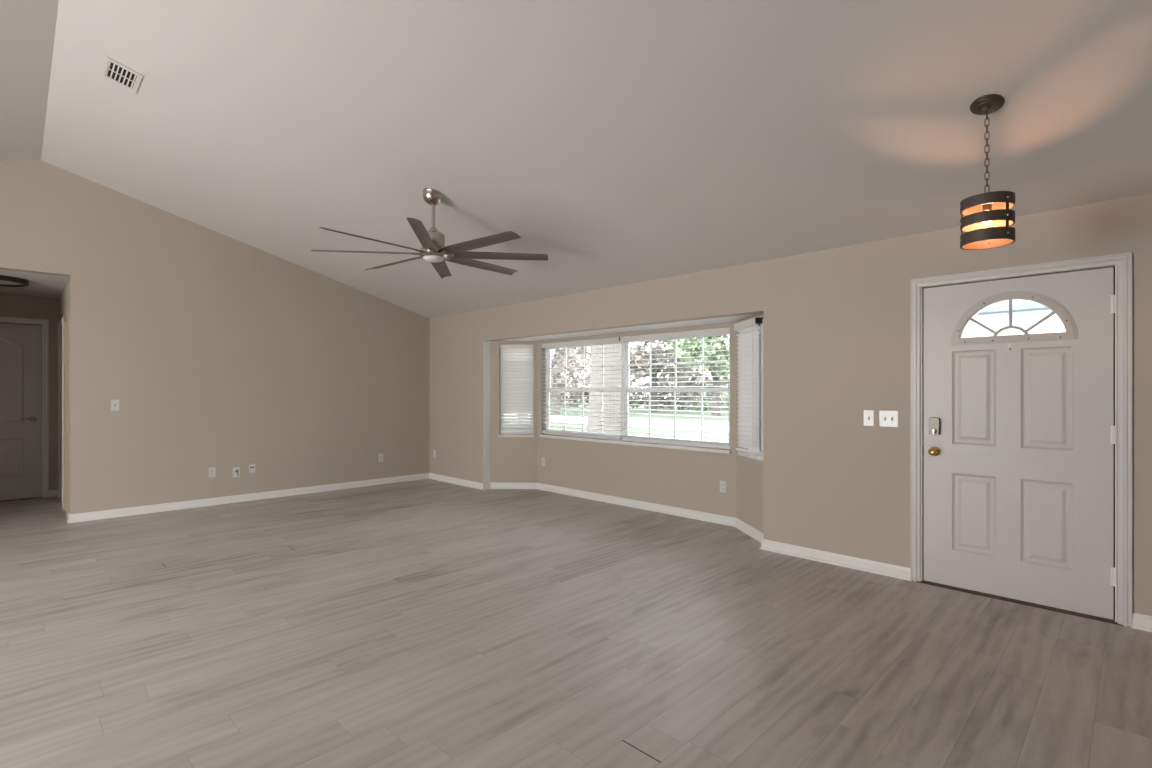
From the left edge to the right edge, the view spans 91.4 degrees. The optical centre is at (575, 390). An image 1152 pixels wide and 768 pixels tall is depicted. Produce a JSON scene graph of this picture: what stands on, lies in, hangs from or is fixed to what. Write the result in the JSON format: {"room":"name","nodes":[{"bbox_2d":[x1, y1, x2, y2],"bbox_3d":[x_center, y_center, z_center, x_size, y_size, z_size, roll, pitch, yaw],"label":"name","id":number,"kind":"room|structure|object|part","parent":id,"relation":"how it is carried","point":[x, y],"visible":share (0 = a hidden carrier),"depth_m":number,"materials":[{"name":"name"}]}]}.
{"room":"living room","nodes":[
{"label":"living room","id":0,"kind":"room"},
{"bbox_2d":[0,293,58,501],"bbox_3d":[-7.102,0.083,6.603,1.763,2.494,0.120,0,0,-45],"label":"wall","id":1,"kind":"structure","parent":0,"point":[11,305],"depth_m":7.04,"materials":[{"name":"beige paint"}]},
{"bbox_2d":[0,324,41,500],"bbox_3d":[-6.884,0.260,6.672,0.790,2.110,0.090,0,0,-45],"label":"door","id":2,"kind":"structure","parent":1,"relation":"in","point":[20,345],"depth_m":6.83,"materials":[{"name":"white paint"}]},
{"bbox_3d":[-6.678,0.350,6.856,0.148,0.064,0.060,0,0,-45],"label":"lever handle","id":3,"kind":"part","parent":2,"relation":"part of","materials":[{"name":"black metal"}]},
{"bbox_2d":[0,317,48,497],"bbox_3d":[-6.912,0.224,6.694,0.922,2.212,0.018,0,0,-45],"label":"door frame","id":4,"kind":"structure","parent":1,"relation":"attached to","point":[45,323],"depth_m":6.99,"materials":[{"name":"white paint"}]},
{"bbox_2d":[0,269,68,297],"bbox_3d":[-5.833,-1.214,6.525,3.450,0.100,2.022,0,0,-45],"label":"ceiling","id":5,"kind":"structure","parent":0,"point":[40,285],"depth_m":6.23,"materials":[{"name":"paint"}]},
{"bbox_2d":[0,275,28,286],"bbox_3d":[-6.016,-1.139,5.794,0.548,0.050,0.548,0,0,-45],"label":"ceiling light","id":6,"kind":"object","parent":5,"relation":"attached to","point":[5,281],"visible":1,"depth_m":5.86,"materials":[{"name":"brown metal"}]},
{"bbox_2d":[0,280,23,284],"bbox_3d":[-6.016,-1.145,5.794,0.504,0.038,0.504,0,0,-45],"label":"diffuser","id":7,"kind":"object","parent":6,"relation":"attached to","point":[2,282],"depth_m":5.86,"materials":[{"name":"beige glass"}]},
{"bbox_2d":[59,277,69,512],"bbox_3d":[-5.807,0.083,6.467,0.120,2.494,1.902,0,0,-45],"label":"wall","id":8,"kind":"structure","parent":0,"point":[64,300],"depth_m":5.89,"materials":[{"name":"beige paint"}]},
{"bbox_2d":[49,490,57,497],"bbox_3d":[-6.510,1.288,7.016,0.101,0.083,0.130,0,0,-45],"label":"baseboard","id":9,"kind":"structure","parent":8,"relation":"attached to","point":[52,493],"depth_m":7.04,"materials":[{"name":"white paint"}]},
{"bbox_2d":[58,317,62,507],"bbox_3d":[-6.124,0.250,6.688,0.018,2.160,0.880,0,0,-45],"label":"door frame","id":10,"kind":"structure","parent":8,"relation":"attached to","point":[60,324],"depth_m":6.96,"materials":[{"name":"white paint"}]},
{"bbox_2d":[60,327,61,501],"bbox_3d":[-6.120,0.280,6.692,0.006,2.080,0.760,0,0,-45],"label":"door","id":11,"kind":"structure","parent":8,"relation":"in","point":[61,327],"depth_m":6.68,"materials":[{"name":"white paint"}]},
{"bbox_2d":[63,310,68,519],"bbox_3d":[-5.464,0.253,6.022,0.022,2.155,0.626,0,0,-45],"label":"door frame","id":12,"kind":"structure","parent":8,"relation":"attached to","point":[66,314],"depth_m":5.80,"materials":[{"name":"beige paint"}]},
{"bbox_2d":[0,160,429,513],"bbox_3d":[-5.331,-0.464,5.513,8.664,3.588,0.120,0,0,-45],"label":"wall","id":13,"kind":"structure","parent":0,"point":[220,351],"depth_m":6.45,"materials":[{"name":"beige paint"}]},
{"bbox_2d":[111,400,118,410],"bbox_3d":[-4.840,0.155,5.905,0.070,0.115,0.018,0,0,-45],"label":"light switch","id":14,"kind":"object","parent":13,"relation":"attached to","point":[114,403],"visible":1,"depth_m":5.91,"materials":[{"name":"white plastic"}]},
{"bbox_2d":[208,467,215,477],"bbox_3d":[-4.224,0.949,6.526,0.070,0.115,0.009,0,0,-45],"label":"power outlet","id":15,"kind":"object","parent":13,"relation":"attached to","point":[212,470],"visible":1,"depth_m":6.53,"materials":[{"name":"white plastic"}]},
{"bbox_2d":[233,467,239,476],"bbox_3d":[-4.034,0.973,6.687,0.075,0.120,0.049,0,0,-45],"label":"cable plate","id":16,"kind":"object","parent":13,"relation":"attached to","point":[236,470],"visible":1,"depth_m":6.70,"materials":[{"name":"white plastic"}]},
{"bbox_2d":[249,464,254,472],"bbox_3d":[-3.929,0.943,6.821,0.066,0.106,0.008,0,0,-45],"label":"jack plate","id":17,"kind":"object","parent":13,"relation":"attached to","point":[251,466],"visible":1,"depth_m":6.82,"materials":[{"name":"white plastic"}]},
{"bbox_2d":[378,453,382,461],"bbox_3d":[-2.768,0.952,7.978,0.070,0.115,0.009,0,0,-45],"label":"power outlet","id":18,"kind":"object","parent":13,"relation":"attached to","point":[380,456],"visible":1,"depth_m":7.97,"materials":[{"name":"white plastic"}]},
{"bbox_2d":[491,341,536,482],"bbox_3d":[-0.843,0.280,7.683,0.632,2.100,0.120,0,0,2],"label":"wall","id":19,"kind":"structure","parent":0,"point":[513,459],"depth_m":7.62,"materials":[{"name":"beige paint"}]},
{"bbox_2d":[498,344,534,436],"bbox_3d":[-0.806,0.000,7.675,0.492,1.260,0.152,0,0,2],"label":"window","id":20,"kind":"structure","parent":19,"relation":"in","point":[501,434],"depth_m":7.69,"materials":[{"name":"white plastic"}]},
{"bbox_2d":[500,344,532,432],"bbox_3d":[-0.806,-0.024,7.651,0.456,1.203,0.066,0,0,2],"label":"window blind","id":21,"kind":"object","parent":20,"relation":"attached to","point":[516,359],"visible":1,"depth_m":7.65,"materials":[{"name":"white"}]},
{"bbox_3d":[-0.806,0.569,7.657,0.444,0.018,0.050,0,0,2],"label":"rail","id":22,"kind":"part","parent":21,"relation":"part of","materials":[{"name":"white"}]},
{"bbox_3d":[-0.806,0.614,7.675,0.492,0.033,0.152,0,0,2],"label":"sill","id":23,"kind":"part","parent":20,"relation":"part of","materials":[{"name":"stone"}]},
{"bbox_3d":[-0.804,-0.017,7.718,0.404,1.163,0.036,0,0,2],"label":"sash","id":24,"kind":"part","parent":20,"relation":"part of","materials":[{"name":"white plastic"}]},
{"bbox_2d":[0,0,1151,318],"bbox_3d":[-1.501,-1.783,1.757,8.784,1.449,10.848,0,0,-45],"label":"ceiling","id":25,"kind":"structure","parent":0,"point":[622,142],"depth_m":3.43,"materials":[{"name":"paint"}]},
{"bbox_2d":[100,55,142,93],"bbox_3d":[-3.119,-2.162,3.857,0.199,0.060,0.320,0,0,-45],"label":"ceiling vent","id":26,"kind":"object","parent":25,"relation":"in","point":[112,70],"visible":1,"depth_m":3.85,"materials":[{"name":"white metal"}]},
{"bbox_2d":[311,188,547,278],"bbox_3d":[-1.183,-1.363,4.669,1.794,0.589,1.794,0,0,15],"label":"ceiling fan","id":27,"kind":"object","parent":25,"relation":"hanging from","point":[433,250],"visible":1,"depth_m":4.61,"materials":[{"name":"silver metal"}]},
{"bbox_3d":[-1.708,-1.132,4.610,0.857,0.036,0.114,0,0,-6],"label":"blade","id":28,"kind":"part","parent":27,"relation":"part of","materials":[{"name":"brown wood"}]},
{"bbox_3d":[-1.513,-1.132,4.256,0.114,0.036,0.857,0,0,39],"label":"blade","id":29,"kind":"part","parent":27,"relation":"part of","materials":[{"name":"brown wood"}]},
{"bbox_3d":[-1.596,-1.132,4.998,0.857,0.036,0.114,0,0,39],"label":"blade","id":30,"kind":"part","parent":27,"relation":"part of","materials":[{"name":"brown wood"}]},
{"bbox_3d":[-1.124,-1.132,4.144,0.114,0.036,0.857,0,0,-6],"label":"blade","id":31,"kind":"part","parent":27,"relation":"part of","materials":[{"name":"brown wood"}]},
{"bbox_3d":[-1.243,-1.132,5.194,0.114,0.036,0.857,0,0,-6],"label":"blade","id":32,"kind":"part","parent":27,"relation":"part of","materials":[{"name":"brown wood"}]},
{"bbox_3d":[-0.770,-1.132,4.339,0.857,0.036,0.114,0,0,39],"label":"blade","id":33,"kind":"part","parent":27,"relation":"part of","materials":[{"name":"brown wood"}]},
{"bbox_3d":[-0.854,-1.132,5.082,0.114,0.036,0.857,0,0,39],"label":"blade","id":34,"kind":"part","parent":27,"relation":"part of","materials":[{"name":"brown wood"}]},
{"bbox_3d":[-0.658,-1.132,4.728,0.857,0.036,0.114,0,0,-6],"label":"blade","id":35,"kind":"part","parent":27,"relation":"part of","materials":[{"name":"brown wood"}]},
{"bbox_2d":[960,94,1014,249],"bbox_3d":[1.999,-1.060,2.734,0.221,0.700,0.217,0,0,-45],"label":"pendant light","id":36,"kind":"object","parent":25,"relation":"hanging from","point":[994,208],"visible":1,"depth_m":2.70,"materials":[{"name":"brown metal"}]},
{"bbox_3d":[1.998,-1.167,2.733,0.017,0.422,0.020,0,0,5],"label":"chain","id":37,"kind":"part","parent":36,"relation":"part of","materials":[{"name":"brown metal"}]},
{"bbox_2d":[983,203,991,210],"bbox_3d":[1.998,-0.894,2.733,0.036,0.044,0.036,0,0,-45],"label":"socket","id":38,"kind":"object","parent":36,"relation":"attached to","point":[986,207],"depth_m":2.72,"materials":[{"name":"brown"}]},
{"bbox_2d":[0,479,1151,767],"bbox_3d":[-2.034,1.390,2.653,9.295,0.121,12.870,0,0,-45],"label":"floor","id":39,"kind":"structure","parent":0,"point":[423,623],"depth_m":2.88,"materials":[{"name":"grey plastic"}]},
{"bbox_2d":[916,580,1128,626],"bbox_3d":[2.776,1.324,3.589,0.138,0.012,1.100,0,0,-45],"label":"threshold","id":40,"kind":"object","parent":39,"relation":"on","point":[1111,621],"visible":0.47,"depth_m":3.50,"materials":[{"name":"brown"}]},
{"bbox_2d":[497,313,763,340],"bbox_3d":[0.444,-0.730,6.429,0.573,0.120,4.280,0,0,-45],"label":"ceiling","id":41,"kind":"structure","parent":0,"point":[729,319],"depth_m":6.07,"materials":[{"name":"white paint"}]},
{"bbox_2d":[537,322,735,517],"bbox_3d":[0.561,0.280,6.604,0.120,2.100,3.132,0,0,-45],"label":"wall","id":42,"kind":"structure","parent":0,"point":[685,479],"depth_m":6.32,"materials":[{"name":"beige paint"}]},
{"bbox_2d":[540,333,730,453],"bbox_3d":[0.567,-0.004,6.590,0.152,1.253,2.834,0,0,-45],"label":"window","id":43,"kind":"structure","parent":42,"relation":"in","point":[624,364],"depth_m":6.61,"materials":[{"name":"white plastic"}]},
{"bbox_2d":[542,337,622,438],"bbox_3d":[0.045,-0.029,7.071,0.073,1.197,1.384,0,0,-45],"label":"window blind","id":44,"kind":"object","parent":43,"relation":"attached to","point":[614,339],"visible":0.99,"depth_m":7.03,"materials":[{"name":"white plastic"}]},
{"bbox_3d":[-0.345,-0.013,7.476,0.054,1.148,0.002,0,0,-45],"label":"ladder cord","id":45,"kind":"part","parent":44,"relation":"part of","materials":[{"name":"white fabric"}]},
{"bbox_3d":[0.052,0.561,7.078,0.050,0.018,1.372,0,0,-45],"label":"rail","id":46,"kind":"part","parent":44,"relation":"part of","materials":[{"name":"white plastic"}]},
{"bbox_3d":[0.093,-0.020,7.126,0.036,1.156,1.318,0,0,-45],"label":"sash","id":47,"kind":"part","parent":43,"relation":"part of","materials":[{"name":"white plastic"}]},
{"bbox_3d":[0.567,0.607,6.590,0.152,0.033,2.834,0,0,-45],"label":"sill","id":48,"kind":"part","parent":43,"relation":"part of","materials":[{"name":"wood"}]},
{"bbox_2d":[621,327,729,446],"bbox_3d":[1.040,-0.035,6.080,0.064,1.185,1.412,0,0,-45],"label":"window blind","id":49,"kind":"object","parent":43,"relation":"attached to","point":[727,329],"visible":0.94,"depth_m":6.02,"materials":[{"name":"white plastic"}]},
{"bbox_3d":[0.637,-0.019,6.492,0.054,1.136,0.002,0,0,-45],"label":"ladder cord","id":50,"kind":"part","parent":49,"relation":"part of","materials":[{"name":"white fabric"}]},
{"bbox_3d":[1.043,0.549,6.084,0.050,0.018,1.400,0,0,-45],"label":"rail","id":51,"kind":"part","parent":49,"relation":"part of","materials":[{"name":"white plastic"}]},
{"bbox_3d":[1.082,-0.020,6.134,0.036,1.156,1.374,0,0,-45],"label":"sash","id":52,"kind":"part","parent":43,"relation":"part of","materials":[{"name":"white plastic"}]},
{"bbox_2d":[720,480,725,492],"bbox_3d":[1.464,0.958,5.608,0.009,0.115,0.070,0,0,-45],"label":"power outlet","id":53,"kind":"object","parent":42,"relation":"attached to","point":[722,483],"visible":1,"depth_m":5.60,"materials":[{"name":"white plastic"}]},
{"bbox_2d":[736,314,763,532],"bbox_3d":[1.670,0.280,5.166,0.120,2.100,0.697,0,0,-6],"label":"wall","id":54,"kind":"structure","parent":0,"point":[749,471],"depth_m":5.22,"materials":[{"name":"beige paint"}]},
{"bbox_2d":[738,319,763,460],"bbox_3d":[1.663,-0.004,5.168,0.152,1.242,0.507,0,0,-6],"label":"window","id":55,"kind":"structure","parent":54,"relation":"in","point":[761,325],"depth_m":4.93,"materials":[{"name":"white plastic"}]},
{"bbox_2d":[733,318,762,455],"bbox_3d":[1.574,-0.034,5.157,0.071,1.208,0.491,0,0,-6],"label":"window blind","id":56,"kind":"object","parent":55,"relation":"attached to","point":[748,343],"visible":1,"depth_m":5.13,"materials":[{"name":"white plastic"}]},
{"bbox_3d":[1.582,0.561,5.161,0.050,0.018,0.473,0,0,-6],"label":"rail","id":57,"kind":"part","parent":56,"relation":"part of","materials":[{"name":"white plastic"}]},
{"bbox_3d":[1.598,-0.018,5.015,0.054,1.159,0.002,0,0,-6],"label":"ladder cord","id":58,"kind":"part","parent":56,"relation":"part of","materials":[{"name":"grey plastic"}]},
{"bbox_3d":[1.659,0.601,5.211,0.152,0.033,0.419,0,0,-6],"label":"sill","id":59,"kind":"part","parent":55,"relation":"part of","materials":[{"name":"wood"}]},
{"bbox_3d":[1.628,-0.005,4.961,0.008,1.238,0.104,0,0,-6],"label":"casing","id":60,"kind":"part","parent":55,"relation":"part of","materials":[{"name":"white plastic"}]},
{"bbox_2d":[430,193,1151,621],"bbox_3d":[1.567,0.119,4.815,0.120,2.421,10.848,0,0,-45],"label":"wall","id":61,"kind":"structure","parent":0,"point":[837,320],"depth_m":4.31,"materials":[{"name":"beige paint"}]},
{"bbox_2d":[483,341,490,482],"bbox_3d":[-1.202,0.288,7.590,0.115,1.916,0.003,0,0,-45],"label":"trim","id":62,"kind":"structure","parent":61,"relation":"attached to","point":[486,344],"depth_m":7.58,"materials":[{"name":"white paint"}]},
{"bbox_2d":[67,473,909,580],"bbox_3d":[-1.045,1.288,6.481,7.755,0.083,3.467,0,0,13],"label":"baseboard","id":63,"kind":"structure","parent":61,"relation":"attached to","point":[885,569],"depth_m":6.15,"materials":[{"name":"white paint"}]},
{"bbox_2d":[864,410,873,425],"bbox_3d":[2.150,0.202,4.132,0.018,0.115,0.070,0,0,-45],"label":"light switch","id":64,"kind":"object","parent":61,"relation":"attached to","point":[868,414],"visible":1,"depth_m":4.13,"materials":[{"name":"white plastic"}]},
{"bbox_2d":[879,411,897,426],"bbox_3d":[2.244,0.203,4.038,0.018,0.115,0.122,0,0,-45],"label":"light switch","id":65,"kind":"object","parent":61,"relation":"attached to","point":[886,418],"visible":1,"depth_m":4.04,"materials":[{"name":"white plastic"}]},
{"bbox_2d":[922,267,1115,619],"bbox_3d":[2.751,0.299,3.557,0.130,2.054,0.986,0,0,-45],"label":"door","id":66,"kind":"structure","parent":61,"relation":"in","point":[1020,430],"depth_m":3.51,"materials":[{"name":"white paint"}]},
{"bbox_3d":[2.434,0.416,3.830,0.068,0.066,0.066,0,0,-45],"label":"knob","id":67,"kind":"part","parent":66,"relation":"part of","materials":[{"name":"gold metal"}]},
{"bbox_3d":[2.762,-0.466,3.569,0.056,0.322,0.636,0,0,-45],"label":"fanlight frame","id":68,"kind":"part","parent":66,"relation":"part of","materials":[{"name":"grey plastic"}]},
{"bbox_2d":[910,252,1131,627],"bbox_3d":[2.776,0.277,3.589,0.138,2.106,1.102,0,0,-45],"label":"door frame","id":69,"kind":"structure","parent":61,"relation":"attached to","point":[1123,260],"depth_m":3.31,"materials":[{"name":"white paint"}]},
{"bbox_2d":[1132,612,1151,631],"bbox_3d":[4.190,1.288,2.081,0.024,0.083,3.031,0,0,-45],"label":"baseboard","id":70,"kind":"structure","parent":61,"relation":"attached to","point":[1143,622],"depth_m":3.12,"materials":[{"name":"white paint"}]},
{"bbox_2d":[963,300,1065,337],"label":"door window","id":71,"kind":"structure","parent":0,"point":[1026,313],"depth_m":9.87,"materials":[{"name":"clear glass"}]},
{"label":"outside","id":72,"kind":"structure","parent":0,"visible":0},
{"bbox_2d":[505,414,728,431],"bbox_3d":[-1.715,1.600,33.590,6.000,0.020,130.000,0,0,-45],"label":"street","id":73,"kind":"structure","parent":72,"point":[553,416],"depth_m":27.13,"materials":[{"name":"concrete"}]},
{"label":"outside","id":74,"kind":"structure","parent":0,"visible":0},
{"bbox_2d":[550,399,728,441],"bbox_3d":[7.116,1.760,28.273,130.000,0.300,150.000,0,0,-45],"label":"lawn","id":75,"kind":"structure","parent":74,"point":[586,407],"depth_m":30.22,"materials":[{"name":"green plant"}]},
{"bbox_2d":[518,346,591,414],"bbox_3d":[-1.728,-1.864,20.205,6.827,7.161,7.061,0,0,-45],"label":"tree","id":76,"kind":"object","parent":75,"relation":"on","point":[572,350],"visible":0.06,"depth_m":20.79,"materials":[{"name":"leaves"},{"name":"bark"}]},
{"bbox_3d":[-1.728,-2.595,20.205,6.827,5.700,7.061,0,0,-45],"label":"crown","id":77,"kind":"part","parent":76,"relation":"part of","materials":[{"name":"green plant"}]},
{"bbox_2d":[550,346,591,414],"bbox_3d":[-1.358,-2.406,36.920,7.437,8.250,7.711,0,0,-45],"label":"tree","id":78,"kind":"object","parent":75,"relation":"on","point":[554,406],"visible":0.06,"depth_m":36.49,"materials":[{"name":"green plant"}]},
{"bbox_3d":[-1.358,-3.121,36.920,7.437,6.820,7.711,0,0,-45],"label":"crown","id":79,"kind":"part","parent":78,"relation":"part of","materials":[{"name":"plant"}]},
{"bbox_2d":[587,343,620,433],"bbox_3d":[0.795,-2.822,13.930,7.850,9.048,7.791,0,0,-20],"label":"trunk","id":80,"kind":"object","parent":75,"relation":"on","point":[594,382],"visible":0.02,"depth_m":13.67,"materials":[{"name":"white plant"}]},
{"bbox_2d":[550,377,700,409],"bbox_3d":[-0.625,0.167,56.570,3.518,3.057,29.357,0,0,-45],"label":"hedge","id":81,"kind":"object","parent":75,"relation":"on","point":[635,395],"visible":0.2,"depth_m":49.76,"materials":[{"name":"leaves"}]},
{"bbox_2d":[630,340,708,411],"bbox_3d":[6.221,-2.616,43.117,7.810,8.669,7.921,0,0,15],"label":"tree","id":82,"kind":"object","parent":75,"relation":"on","point":[636,350],"visible":0.38,"depth_m":41.60,"materials":[{"name":"dark reddish leaves"},{"name":"bark"}]},
{"bbox_2d":[659,335,728,415],"bbox_3d":[9.055,-2.300,35.597,7.590,8.034,6.878,0,0,-45],"label":"tree","id":83,"kind":"object","parent":75,"relation":"on","point":[714,343],"visible":0.39,"depth_m":33.92,"materials":[{"name":"green plant"}]},
{"bbox_3d":[9.055,-3.475,35.597,7.590,5.684,6.878,0,0,-45],"label":"crown","id":84,"kind":"part","parent":83,"relation":"part of","materials":[{"name":"green plant"}]},
{"bbox_2d":[670,393,725,410],"bbox_3d":[9.702,0.916,43.797,4.258,1.518,3.768,0,0,-45],"label":"shrub","id":85,"kind":"object","parent":75,"relation":"on","point":[709,394],"visible":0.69,"depth_m":43.73,"materials":[{"name":"green plant"}]},
{"bbox_2d":[682,365,728,408],"bbox_3d":[18.466,-0.840,51.590,10.600,4.900,15.600,0,0,-45],"label":"house","id":86,"kind":"structure","parent":75,"relation":"on","point":[708,373],"depth_m":51.26,"materials":[{"name":"white"}]},
{"bbox_3d":[11.865,0.110,51.788,0.050,1.200,2.400,0,0,-45],"label":"pane","id":87,"kind":"part","parent":86,"relation":"part of","materials":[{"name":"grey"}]},
{"bbox_2d":[698,392,728,409],"bbox_3d":[12.969,0.715,47.425,5.220,1.924,4.718,0,0,-45],"label":"shrub","id":88,"kind":"object","parent":75,"relation":"on","point":[726,399],"visible":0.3,"depth_m":47.02,"materials":[{"name":"green plant"}]}
]}

